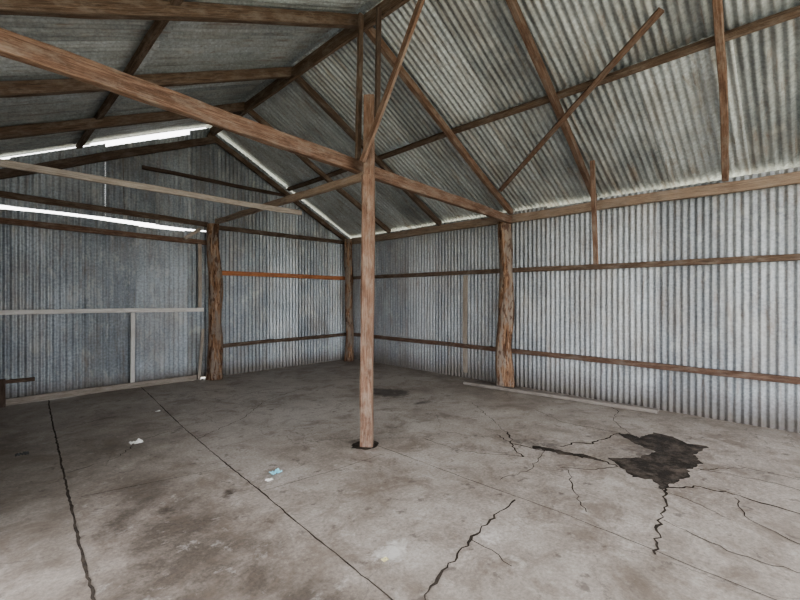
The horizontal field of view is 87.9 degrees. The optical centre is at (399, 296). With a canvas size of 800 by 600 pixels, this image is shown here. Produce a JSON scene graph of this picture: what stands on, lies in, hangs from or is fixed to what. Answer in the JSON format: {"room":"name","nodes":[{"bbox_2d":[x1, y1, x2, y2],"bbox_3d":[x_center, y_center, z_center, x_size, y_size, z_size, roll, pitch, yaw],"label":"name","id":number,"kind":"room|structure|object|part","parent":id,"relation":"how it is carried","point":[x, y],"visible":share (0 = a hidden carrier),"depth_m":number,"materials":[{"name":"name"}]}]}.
{"room":"farm building","nodes":[
{"label":"farm building","id":0,"kind":"room"},
{"bbox_2d":[0,128,349,398],"bbox_3d":[-3.576,-0.806,7.709,0.058,4.691,6.780,0,0,45],"label":"wall","id":1,"kind":"structure","parent":0,"point":[41,268],"depth_m":7.05,"materials":[{"name":"metal"}]},
{"bbox_2d":[0,308,203,314],"bbox_3d":[-4.764,0.225,6.437,0.049,0.087,3.300,0,0,45],"label":"rail","id":2,"kind":"object","parent":1,"relation":"attached to","point":[116,310],"visible":1,"depth_m":6.47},
{"bbox_2d":[0,359,799,599],"bbox_3d":[0.043,1.500,4.133,10.350,0.001,6.840,0,0,45],"label":"floor","id":3,"kind":"structure","parent":0,"point":[213,534],"depth_m":3.07,"materials":[{"name":"concrete"}]},
{"bbox_2d":[0,379,5,407],"bbox_3d":[-5.425,1.310,5.642,0.055,0.380,0.093,0,0,45],"label":"post","id":4,"kind":"object","parent":3,"relation":"on","point":[2,381],"depth_m":5.64,"materials":[{"name":"brown wood"}]},
{"bbox_2d":[15,451,28,456],"bbox_3d":[-3.587,1.482,3.938,0.080,0.024,0.100,0,0,45],"label":"paper scrap","id":5,"kind":"object","parent":3,"relation":"on","point":[27,452],"visible":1,"depth_m":3.93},
{"bbox_2d":[130,438,142,444],"bbox_3d":[-2.705,1.479,4.262,0.096,0.031,0.120,0,0,45],"label":"paper scrap","id":6,"kind":"object","parent":3,"relation":"on","point":[138,440],"visible":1,"depth_m":4.25,"materials":[{"name":"white paper"}]},
{"bbox_2d":[197,329,204,379],"bbox_3d":[-3.600,1.030,7.508,0.050,0.908,0.179,0,0,6],"label":"batten","id":7,"kind":"object","parent":3,"relation":"on","point":[202,330],"visible":1,"depth_m":7.50,"materials":[{"name":"grey wood"}]},
{"bbox_2d":[205,223,222,379],"bbox_3d":[-3.396,0.080,7.608,0.310,2.842,0.305,0,0,45],"label":"log post","id":8,"kind":"object","parent":3,"relation":"on","point":[215,293],"visible":1,"depth_m":7.52,"materials":[{"name":"brown wood"}]},
{"bbox_2d":[0,165,345,347],"bbox_3d":[-3.570,-0.616,7.647,0.070,3.162,6.701,0,0,45],"label":"rails","id":9,"kind":"object","parent":8,"relation":"attached to","point":[3,194],"depth_m":7.24,"materials":[{"name":"brown wood"}]},
{"bbox_2d":[6,313,197,405],"bbox_3d":[-4.771,0.880,6.388,0.054,1.240,3.220,0,0,45],"label":"door frame","id":10,"kind":"structure","parent":9,"relation":"in","point":[47,396],"depth_m":6.67,"materials":[{"name":"grey wood"}]},
{"bbox_3d":[-4.375,0.830,6.790,0.039,1.140,0.067,0,0,45],"label":"white stile","id":11,"kind":"part","parent":10,"relation":"part of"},
{"bbox_2d":[0,137,216,179],"bbox_3d":[-4.585,-2.219,6.551,0.093,1.533,3.327,0,0,45],"label":"rafter","id":12,"kind":"object","parent":9,"relation":"on","point":[5,173],"visible":0.91,"depth_m":6.54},
{"bbox_2d":[210,0,409,135],"bbox_3d":[0.117,-3.041,4.102,10.200,0.185,0.066,0,0,45],"label":"ridge beam","id":13,"kind":"structure","parent":12,"relation":"on","point":[346,35],"depth_m":5.18,"materials":[{"name":"brown wood"}]},
{"bbox_2d":[0,102,244,139],"bbox_3d":[-3.651,-2.371,5.534,0.087,1.539,3.326,0,0,44],"label":"rafter","id":14,"kind":"object","parent":13,"relation":"attached to","point":[36,129],"visible":0.77,"depth_m":5.24,"materials":[{"name":"brown wood"}]},
{"bbox_2d":[0,67,291,97],"bbox_3d":[-2.640,-2.373,4.532,3.331,1.529,0.087,0,0,-45],"label":"rafter","id":15,"kind":"object","parent":13,"relation":"attached to","point":[17,88],"visible":0.82,"depth_m":4.51,"materials":[{"name":"brown wood"}]},
{"bbox_2d":[0,0,357,28],"bbox_3d":[-1.570,-2.372,3.473,0.088,1.533,3.328,0,0,45],"label":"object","id":16,"kind":"structure","parent":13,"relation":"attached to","point":[161,10],"depth_m":3.23,"materials":[{"name":"brown wood"}]},
{"bbox_2d":[248,110,390,232],"bbox_3d":[-1.375,-2.249,7.848,0.087,1.743,3.298,0,0,45],"label":"rafter","id":17,"kind":"object","parent":13,"relation":"attached to","point":[252,113],"visible":0.63,"depth_m":7.77,"materials":[{"name":"brown wood"}]},
{"bbox_2d":[294,76,441,225],"bbox_3d":[-0.363,-2.246,6.844,0.079,1.754,3.294,0,0,44],"label":"rafter","id":18,"kind":"object","parent":13,"relation":"attached to","point":[300,81],"visible":0.72,"depth_m":6.30,"materials":[{"name":"brown wood"}]},
{"bbox_2d":[365,26,513,214],"bbox_3d":[0.717,-2.250,5.779,0.088,1.749,3.297,0,0,45],"label":"rafter","id":19,"kind":"object","parent":13,"relation":"attached to","point":[387,53],"visible":0.94,"depth_m":5.55,"materials":[{"name":"brown wood"}]},
{"bbox_2d":[506,0,597,200],"bbox_3d":[1.763,-2.251,4.746,0.082,1.738,3.312,0,0,40],"label":"rafter","id":20,"kind":"object","parent":13,"relation":"attached to","point":[513,5],"visible":0.94,"depth_m":4.54,"materials":[{"name":"brown wood"}]},
{"bbox_2d":[287,5,799,190],"bbox_3d":[1.254,-2.300,5.274,10.230,0.087,0.102,0,0,45],"label":"purlin","id":21,"kind":"structure","parent":20,"relation":"on","point":[794,12],"depth_m":4.28,"materials":[{"name":"brown wood"}]},
{"bbox_2d":[498,7,663,191],"bbox_3d":[1.883,-2.043,4.962,0.067,0.851,2.952,0,0,-13],"label":"brace","id":22,"kind":"object","parent":20,"relation":"attached to","point":[654,17],"visible":1,"depth_m":4.36,"materials":[{"name":"brown wood"}]},
{"bbox_2d":[712,0,728,181],"bbox_3d":[2.841,-2.248,3.681,0.084,1.753,3.306,0,0,40],"label":"rafter","id":23,"kind":"object","parent":13,"relation":"attached to","point":[717,5],"visible":1,"depth_m":3.93,"materials":[{"name":"brown wood"}]},
{"bbox_3d":[0.557,-2.369,1.374,0.376,1.528,3.331,0,0,45],"label":"rafter","id":24,"kind":"object","parent":13,"relation":"attached to","visible":0},
{"bbox_2d":[76,0,183,148],"bbox_3d":[-1.254,-2.289,2.735,10.230,0.089,0.095,0,0,45],"label":"purlin","id":25,"kind":"structure","parent":24,"relation":"on","point":[157,27],"depth_m":3.96,"materials":[{"name":"brown wood"}]},
{"bbox_2d":[183,228,200,239],"bbox_3d":[-3.692,-1.125,7.377,0.062,0.238,0.296,0,0,45],"label":"block","id":26,"kind":"object","parent":9,"relation":"attached to","point":[197,230],"visible":1,"depth_m":7.35,"materials":[{"name":"beige wood"}]},
{"bbox_2d":[198,244,201,307],"bbox_3d":[-3.629,-0.385,7.524,0.029,1.150,0.064,0,0,45],"label":"batten","id":27,"kind":"object","parent":9,"relation":"hanging from","point":[199,245],"visible":1,"depth_m":7.51,"materials":[{"name":"grey wood"}]},
{"bbox_2d":[207,132,346,240],"bbox_3d":[-2.382,-2.156,8.773,0.079,1.752,3.294,0,0,45],"label":"rafter","id":28,"kind":"object","parent":9,"relation":"on","point":[220,143],"visible":0.9,"depth_m":8.49,"materials":[{"name":"brown wood"}]},
{"bbox_2d":[48,387,392,599],"bbox_3d":[-1.280,1.498,2.759,10.100,0.001,1.643,0,0,45],"label":"joint","id":29,"kind":"object","parent":3,"relation":"on","point":[84,564],"visible":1,"depth_m":2.79,"materials":[{"name":"black concrete"}]},
{"bbox_2d":[270,468,281,474],"bbox_3d":[-1.060,1.483,3.536,0.072,0.022,0.090,0,0,45],"label":"paper scrap","id":30,"kind":"object","parent":3,"relation":"on","point":[277,470],"visible":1,"depth_m":3.54,"materials":[{"name":"blue paper"}]},
{"bbox_2d":[344,239,353,361],"bbox_3d":[-1.202,0.070,9.772,0.241,2.860,0.230,0,0,24],"label":"log post","id":31,"kind":"object","parent":3,"relation":"on","point":[348,266],"visible":1,"depth_m":9.69,"materials":[{"name":"brown wood"}]},
{"bbox_2d":[351,440,378,449],"bbox_3d":[-0.351,1.497,4.200,0.255,0.001,0.301,0,0,45],"label":"hole","id":32,"kind":"object","parent":3,"relation":"on","point":[356,445],"depth_m":4.18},
{"bbox_2d":[359,94,374,446],"bbox_3d":[-0.328,-0.260,4.194,0.154,3.521,0.154,0,0,0],"label":"post","id":33,"kind":"object","parent":3,"relation":"on","point":[367,287],"visible":0.95,"depth_m":4.13,"materials":[{"name":"brown wood"}]},
{"bbox_2d":[355,12,363,160],"bbox_3d":[-0.424,-2.210,4.328,0.065,1.628,0.280,0,0,3],"label":"board","id":34,"kind":"object","parent":33,"relation":"attached to","point":[359,76],"visible":0.98,"depth_m":4.31,"materials":[{"name":"brown wood"}]},
{"bbox_2d":[375,7,381,115],"bbox_3d":[-0.225,-2.411,4.255,0.061,1.230,0.257,0,0,1],"label":"board","id":35,"kind":"object","parent":33,"relation":"attached to","point":[378,10],"visible":0.93,"depth_m":4.24,"materials":[{"name":"brown wood"}]},
{"bbox_2d":[359,0,424,162],"bbox_3d":[-0.034,-2.163,3.930,0.799,1.699,0.059,0,0,23],"label":"brace","id":36,"kind":"object","parent":33,"relation":"attached to","point":[420,3],"visible":1,"depth_m":3.93,"materials":[{"name":"brown wood"}]},
{"bbox_2d":[55,387,799,599],"bbox_3d":[0.344,1.498,4.406,6.704,0.001,5.752,0,0,45],"label":"cracks","id":37,"kind":"object","parent":3,"relation":"on","point":[656,526],"depth_m":2.98,"materials":[{"name":"black concrete"}]},
{"bbox_2d":[496,221,514,387],"bbox_3d":[1.732,0.120,6.892,0.316,2.761,0.283,0,0,-10],"label":"log post","id":38,"kind":"object","parent":3,"relation":"on","point":[506,307],"visible":0.98,"depth_m":6.79,"materials":[{"name":"brown wood"}]},
{"bbox_2d":[0,27,511,223],"bbox_3d":[-0.423,-1.376,4.411,0.094,0.348,6.567,0,0,43],"label":"tie beam","id":39,"kind":"structure","parent":38,"relation":"attached to","point":[14,46],"depth_m":3.11,"materials":[{"name":"brown wood"}]},
{"bbox_2d":[215,172,362,223],"bbox_3d":[-1.828,-1.318,5.925,0.078,0.184,4.396,0,0,-43],"label":"tie beam","id":40,"kind":"structure","parent":39,"relation":"attached to","point":[353,179],"depth_m":5.24,"materials":[{"name":"brown wood"}]},
{"bbox_2d":[463,381,658,413],"bbox_3d":[2.212,1.470,6.229,2.843,0.057,0.105,0,0,39],"label":"plank","id":41,"kind":"object","parent":3,"relation":"on","point":[490,386],"visible":1,"depth_m":6.01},
{"bbox_2d":[532,445,603,461],"bbox_3d":[1.591,1.497,3.972,0.661,0.001,0.195,0,0,45],"label":"crack","id":42,"kind":"object","parent":3,"relation":"on","point":[534,447],"depth_m":3.97,"materials":[{"name":"black concrete"}]},
{"bbox_2d":[608,432,707,489],"bbox_3d":[2.366,1.496,3.954,0.836,0.001,1.510,0,0,45],"label":"hole","id":43,"kind":"object","parent":3,"relation":"on","point":[670,460],"depth_m":3.80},
{"bbox_2d":[0,0,799,238],"bbox_3d":[0.046,-2.293,4.073,10.761,1.905,7.337,0,0,45],"label":"ceiling","id":44,"kind":"structure","parent":0,"point":[657,127],"depth_m":4.79,"materials":[{"name":"metal"}]},
{"bbox_2d":[590,160,598,264],"bbox_3d":[2.518,-1.095,5.383,0.100,1.352,0.048,0,0,45],"label":"strut","id":45,"kind":"object","parent":44,"relation":"hanging from","point":[592,163],"visible":1,"depth_m":5.37,"materials":[{"name":"brown wood"}]},
{"bbox_2d":[351,167,799,432],"bbox_3d":[2.454,0.046,6.510,10.260,2.990,0.045,0,0,45],"label":"wall","id":46,"kind":"structure","parent":0,"point":[745,317],"depth_m":5.76,"materials":[{"name":"metal"}]},
{"bbox_2d":[375,218,497,241],"bbox_3d":[0.592,-1.314,8.247,3.124,0.149,0.087,0,0,45],"label":"plate","id":47,"kind":"object","parent":46,"relation":"on","point":[482,222],"depth_m":8.02,"materials":[{"name":"brown wood"}]},
{"bbox_2d":[463,275,467,372],"bbox_3d":[1.213,0.500,7.704,0.109,1.800,0.021,0,0,45],"label":"strip","id":48,"kind":"object","parent":46,"relation":"attached to","point":[465,277],"visible":1,"depth_m":7.69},
{"bbox_2d":[510,202,590,222],"bbox_3d":[2.340,-1.307,6.519,1.295,0.148,0.087,0,0,45],"label":"plate","id":49,"kind":"object","parent":46,"relation":"on","point":[584,207],"depth_m":6.45,"materials":[{"name":"brown wood"}]},
{"bbox_2d":[353,253,799,383],"bbox_3d":[2.441,0.235,6.468,10.220,1.469,0.058,0,0,45],"label":"rails","id":50,"kind":"object","parent":46,"relation":"attached to","point":[715,372],"depth_m":5.73,"materials":[{"name":"brown wood"}]},
{"bbox_2d":[596,171,799,210],"bbox_3d":[3.608,-1.306,5.266,2.106,0.162,0.087,0,0,45],"label":"plate","id":51,"kind":"object","parent":46,"relation":"on","point":[778,180],"depth_m":5.09,"materials":[{"name":"brown wood"}]},
{"bbox_3d":[-4.404,-0.061,3.766,4.360,3.186,0.040,0,0,45],"label":"wall","id":52,"kind":"structure","parent":0,"visible":0},
{"bbox_2d":[6,377,34,383],"bbox_3d":[-5.564,1.171,5.590,0.042,0.054,0.971,0,0,45],"label":"rail","id":53,"kind":"object","parent":52,"relation":"attached to","point":[30,378],"visible":0.9,"depth_m":5.81,"materials":[{"name":"brown wood"}]},
{"bbox_2d":[0,159,301,214],"bbox_3d":[-2.622,-1.165,4.489,3.541,0.083,0.038,0,0,-45],"label":"board","id":54,"kind":"object","parent":52,"relation":"attached to","point":[9,164],"visible":1,"depth_m":4.32,"materials":[{"name":"brown wood"}]}
]}

